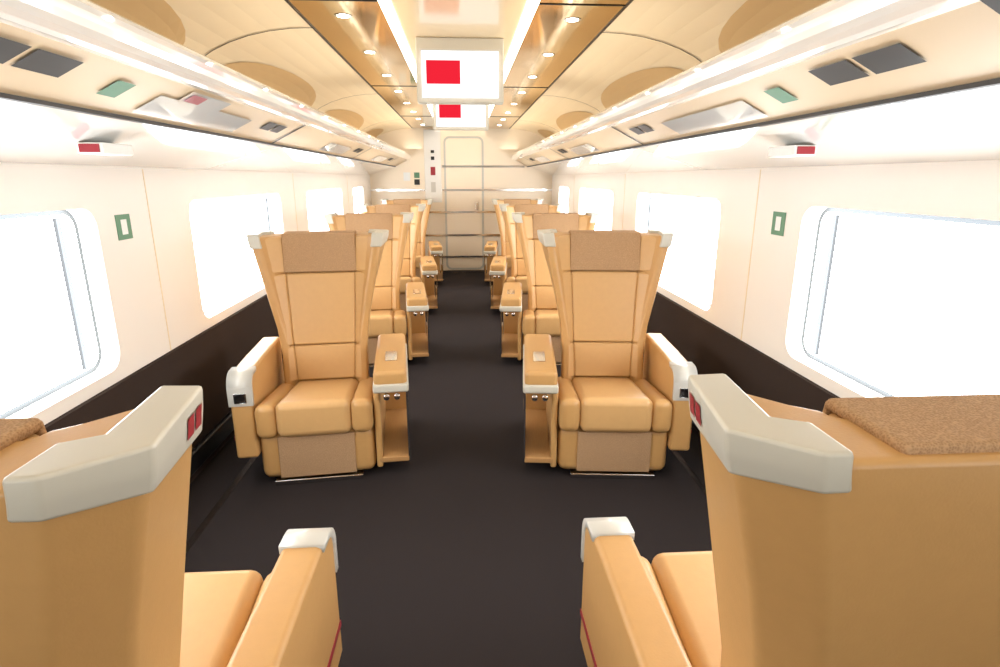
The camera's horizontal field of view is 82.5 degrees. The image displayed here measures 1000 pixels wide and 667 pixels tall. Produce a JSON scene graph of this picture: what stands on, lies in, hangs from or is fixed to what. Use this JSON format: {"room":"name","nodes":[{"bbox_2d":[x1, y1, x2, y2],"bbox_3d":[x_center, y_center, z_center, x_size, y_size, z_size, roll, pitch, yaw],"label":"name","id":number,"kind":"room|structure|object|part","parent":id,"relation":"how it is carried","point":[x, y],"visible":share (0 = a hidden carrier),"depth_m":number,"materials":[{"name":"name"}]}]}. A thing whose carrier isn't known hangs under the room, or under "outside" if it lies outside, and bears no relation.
{"room":"train interior","nodes":[
{"label":"train interior","id":0,"kind":"room"},
{"bbox_2d":[0,162,371,483],"bbox_3d":[-1.613,-0.143,3.177,0.100,1.510,11.600,-1,15,-4],"label":"wall","id":1,"kind":"structure","parent":0,"point":[93,323],"depth_m":2.37,"materials":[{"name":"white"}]},
{"bbox_2d":[114,214,132,240],"bbox_3d":[-1.532,-0.434,2.324,0.004,0.100,0.100,-1,15,-4],"label":"exit sign","id":2,"kind":"object","parent":1,"relation":"attached to","point":[123,224],"visible":1,"depth_m":2.32,"materials":[{"name":"green plastic"}]},
{"bbox_2d":[0,0,410,174],"bbox_3d":[-1.278,-1.022,2.960,0.650,0.340,11.600,-1,15,-4],"label":"wall rack","id":3,"kind":"object","parent":1,"relation":"attached to","point":[72,72],"visible":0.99,"depth_m":1.69,"materials":[{"name":"white plastic"}]},
{"bbox_2d":[76,142,132,155],"bbox_3d":[-1.288,-0.602,1.861,0.080,0.035,0.175,-1,15,-4],"label":"hammer","id":4,"kind":"object","parent":3,"relation":"attached to","point":[92,148],"visible":1,"depth_m":1.80,"materials":[{"name":"white plastic"}]},
{"bbox_2d":[190,359,283,476],"bbox_3d":[-1.545,0.478,3.350,0.035,0.100,11.600,-1,15,-4],"label":"wall heater","id":5,"kind":"object","parent":1,"relation":"attached to","point":[200,453],"visible":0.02,"depth_m":2.97,"materials":[{"name":"black metal"}]},
{"bbox_2d":[185,273,711,666],"bbox_3d":[-0.209,0.573,3.517,2.900,0.050,11.700,-1,15,-4],"label":"floor","id":6,"kind":"structure","parent":0,"point":[463,552],"depth_m":2.52,"materials":[{"name":"black carpet"}]},
{"bbox_2d":[0,386,341,666],"bbox_3d":[-0.821,0.600,1.099,0.831,1.166,0.843,-1,15,-4],"label":"seat","id":7,"kind":"object","parent":6,"relation":"on","point":[94,514],"visible":1,"depth_m":0.70,"materials":[{"name":"beige leather"}]},
{"bbox_2d":[186,451,261,553],"bbox_3d":[-1.343,0.579,3.391,0.030,0.004,11.600,-1,15,-4],"label":"floor track","id":8,"kind":"object","parent":6,"relation":"on","point":[207,520],"depth_m":2.60,"materials":[{"name":"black metal"}]},
{"bbox_2d":[226,229,410,485],"bbox_3d":[-0.919,0.072,3.042,0.831,1.166,0.843,-3,15,-9],"label":"seat","id":9,"kind":"object","parent":6,"relation":"on","point":[323,417],"visible":1,"depth_m":3.06,"materials":[{"name":"beige leather"}]},
{"bbox_2d":[324,212,429,368],"bbox_3d":[-1.031,-0.386,4.728,0.831,1.166,0.843,-3,15,-9],"label":"seat","id":10,"kind":"object","parent":6,"relation":"on","point":[386,316],"visible":0.56,"depth_m":4.82,"materials":[{"name":"beige leather"}]},
{"bbox_2d":[359,204,438,316],"bbox_3d":[-1.143,-0.844,6.413,0.831,1.166,0.843,-3,15,-9],"label":"seat","id":11,"kind":"object","parent":6,"relation":"on","point":[428,267],"visible":0.42,"depth_m":6.51,"materials":[{"name":"beige leather"}]},
{"bbox_2d":[380,199,443,280],"bbox_3d":[-1.256,-1.302,8.098,0.831,1.166,0.843,-3,15,-9],"label":"seat","id":12,"kind":"object","parent":6,"relation":"on","point":[434,247],"visible":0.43,"depth_m":8.19,"materials":[{"name":"beige leather"}]},
{"bbox_2d":[483,199,542,280],"bbox_3d":[0.204,-1.311,8.131,0.831,1.166,0.843,1,15,2],"label":"seat","id":13,"kind":"object","parent":6,"relation":"on","point":[491,247],"visible":0.41,"depth_m":8.22,"materials":[{"name":"beige leather"}]},
{"bbox_2d":[489,204,563,313],"bbox_3d":[0.317,-0.853,6.446,0.831,1.166,0.843,1,15,2],"label":"seat","id":14,"kind":"object","parent":6,"relation":"on","point":[498,267],"visible":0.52,"depth_m":6.54,"materials":[{"name":"beige leather"}]},
{"bbox_2d":[500,212,598,366],"bbox_3d":[0.429,-0.395,4.760,0.831,1.166,0.843,1,15,2],"label":"seat","id":15,"kind":"object","parent":6,"relation":"on","point":[541,316],"visible":0.6,"depth_m":4.85,"materials":[{"name":"beige leather"}]},
{"bbox_2d":[523,229,697,479],"bbox_3d":[0.541,0.063,3.075,0.831,1.166,0.843,1,15,2],"label":"seat","id":16,"kind":"object","parent":6,"relation":"on","point":[611,412],"visible":0.98,"depth_m":3.11,"materials":[{"name":"beige leather"}]},
{"bbox_2d":[667,446,706,496],"bbox_3d":[0.932,0.541,3.532,0.030,0.004,11.600,-1,15,-4],"label":"floor track","id":17,"kind":"object","parent":6,"relation":"on","point":[677,455],"depth_m":2.91,"materials":[{"name":"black metal"}]},
{"bbox_2d":[580,374,999,666],"bbox_3d":[0.659,0.575,1.190,0.831,1.166,0.843,-1,15,-4],"label":"seat","id":18,"kind":"object","parent":6,"relation":"on","point":[859,531],"visible":1,"depth_m":0.73,"materials":[{"name":"beige leather"}]},
{"bbox_2d":[164,0,746,137],"bbox_3d":[-0.205,-1.378,2.935,2.840,0.420,11.600,-1,15,-4],"label":"ceiling","id":19,"kind":"structure","parent":0,"point":[329,56],"depth_m":3.03,"materials":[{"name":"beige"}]},
{"bbox_2d":[90,0,391,136],"bbox_3d":[-1.306,-1.476,3.408,0.700,0.370,10.295,-1,15,-4],"label":"ceiling panels","id":20,"kind":"object","parent":19,"relation":"attached to","point":[158,16],"visible":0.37,"depth_m":3.06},
{"bbox_2d":[415,37,503,104],"bbox_3d":[-0.231,-1.518,3.309,0.500,0.345,0.102,-1,15,-4],"label":"tv monitor","id":21,"kind":"object","parent":19,"relation":"attached to","point":[449,70],"visible":1,"depth_m":3.26,"materials":[{"name":"beige plastic"}]},
{"bbox_3d":[-0.228,-1.484,3.268,0.460,0.270,0.001,-1,15,-4],"label":"frame","id":22,"kind":"part","parent":21,"relation":"part of","materials":[{"name":"grey plastic"}]},
{"bbox_2d":[433,104,488,130],"bbox_3d":[-0.353,-2.015,5.139,0.500,0.345,0.102,-1,15,-4],"label":"tv monitor","id":23,"kind":"object","parent":19,"relation":"attached to","point":[445,117],"visible":0.52,"depth_m":5.11,"materials":[{"name":"beige plastic"}]},
{"bbox_2d":[519,0,827,137],"bbox_3d":[0.824,-1.512,3.541,0.700,0.370,10.295,-1,15,-4],"label":"ceiling panels","id":24,"kind":"object","parent":19,"relation":"attached to","point":[754,17],"visible":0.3,"depth_m":2.51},
{"bbox_2d":[334,0,580,124],"bbox_3d":[-0.205,-1.540,2.891,1.144,0.023,11.600,-1,15,-4],"label":"ceiling lights","id":25,"kind":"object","parent":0,"point":[381,2],"depth_m":3.04},
{"bbox_2d":[370,128,551,273],"bbox_3d":[-0.580,-2.075,8.780,2.900,2.300,0.130,-1,15,-4],"label":"wall","id":26,"kind":"structure","parent":0,"point":[462,172],"depth_m":8.67,"materials":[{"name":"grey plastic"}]},
{"bbox_2d":[309,0,625,116],"bbox_3d":[-0.321,-2.002,4.627,1.440,0.003,4.608,-1,15,-4],"label":"ceiling beams","id":27,"kind":"structure","parent":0,"point":[309,0],"depth_m":2.44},
{"bbox_2d":[551,160,999,435],"bbox_3d":[1.202,-0.190,3.351,0.100,1.510,11.600,-1,15,-4],"label":"wall","id":28,"kind":"structure","parent":0,"point":[881,280],"depth_m":2.25,"materials":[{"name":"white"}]},
{"bbox_2d":[511,0,999,174],"bbox_3d":[0.868,-1.058,3.093,0.650,0.340,11.600,-1,15,-4],"label":"wall rack","id":29,"kind":"object","parent":28,"relation":"attached to","point":[862,82],"visible":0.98,"depth_m":1.50,"materials":[{"name":"white plastic"}]},
{"bbox_2d":[768,145,816,156],"bbox_3d":[1.027,-0.641,2.005,0.080,0.035,0.175,-1,15,-4],"label":"sign","id":30,"kind":"object","parent":29,"relation":"attached to","point":[791,150],"visible":1,"depth_m":1.93,"materials":[{"name":"white plastic"}]},
{"bbox_2d":[771,211,785,235],"bbox_3d":[1.218,-0.481,2.495,0.004,0.100,0.100,-1,15,-4],"label":"exit sign","id":31,"kind":"object","parent":28,"relation":"attached to","point":[778,221],"visible":1,"depth_m":2.49,"materials":[{"name":"green plastic"}]}
]}

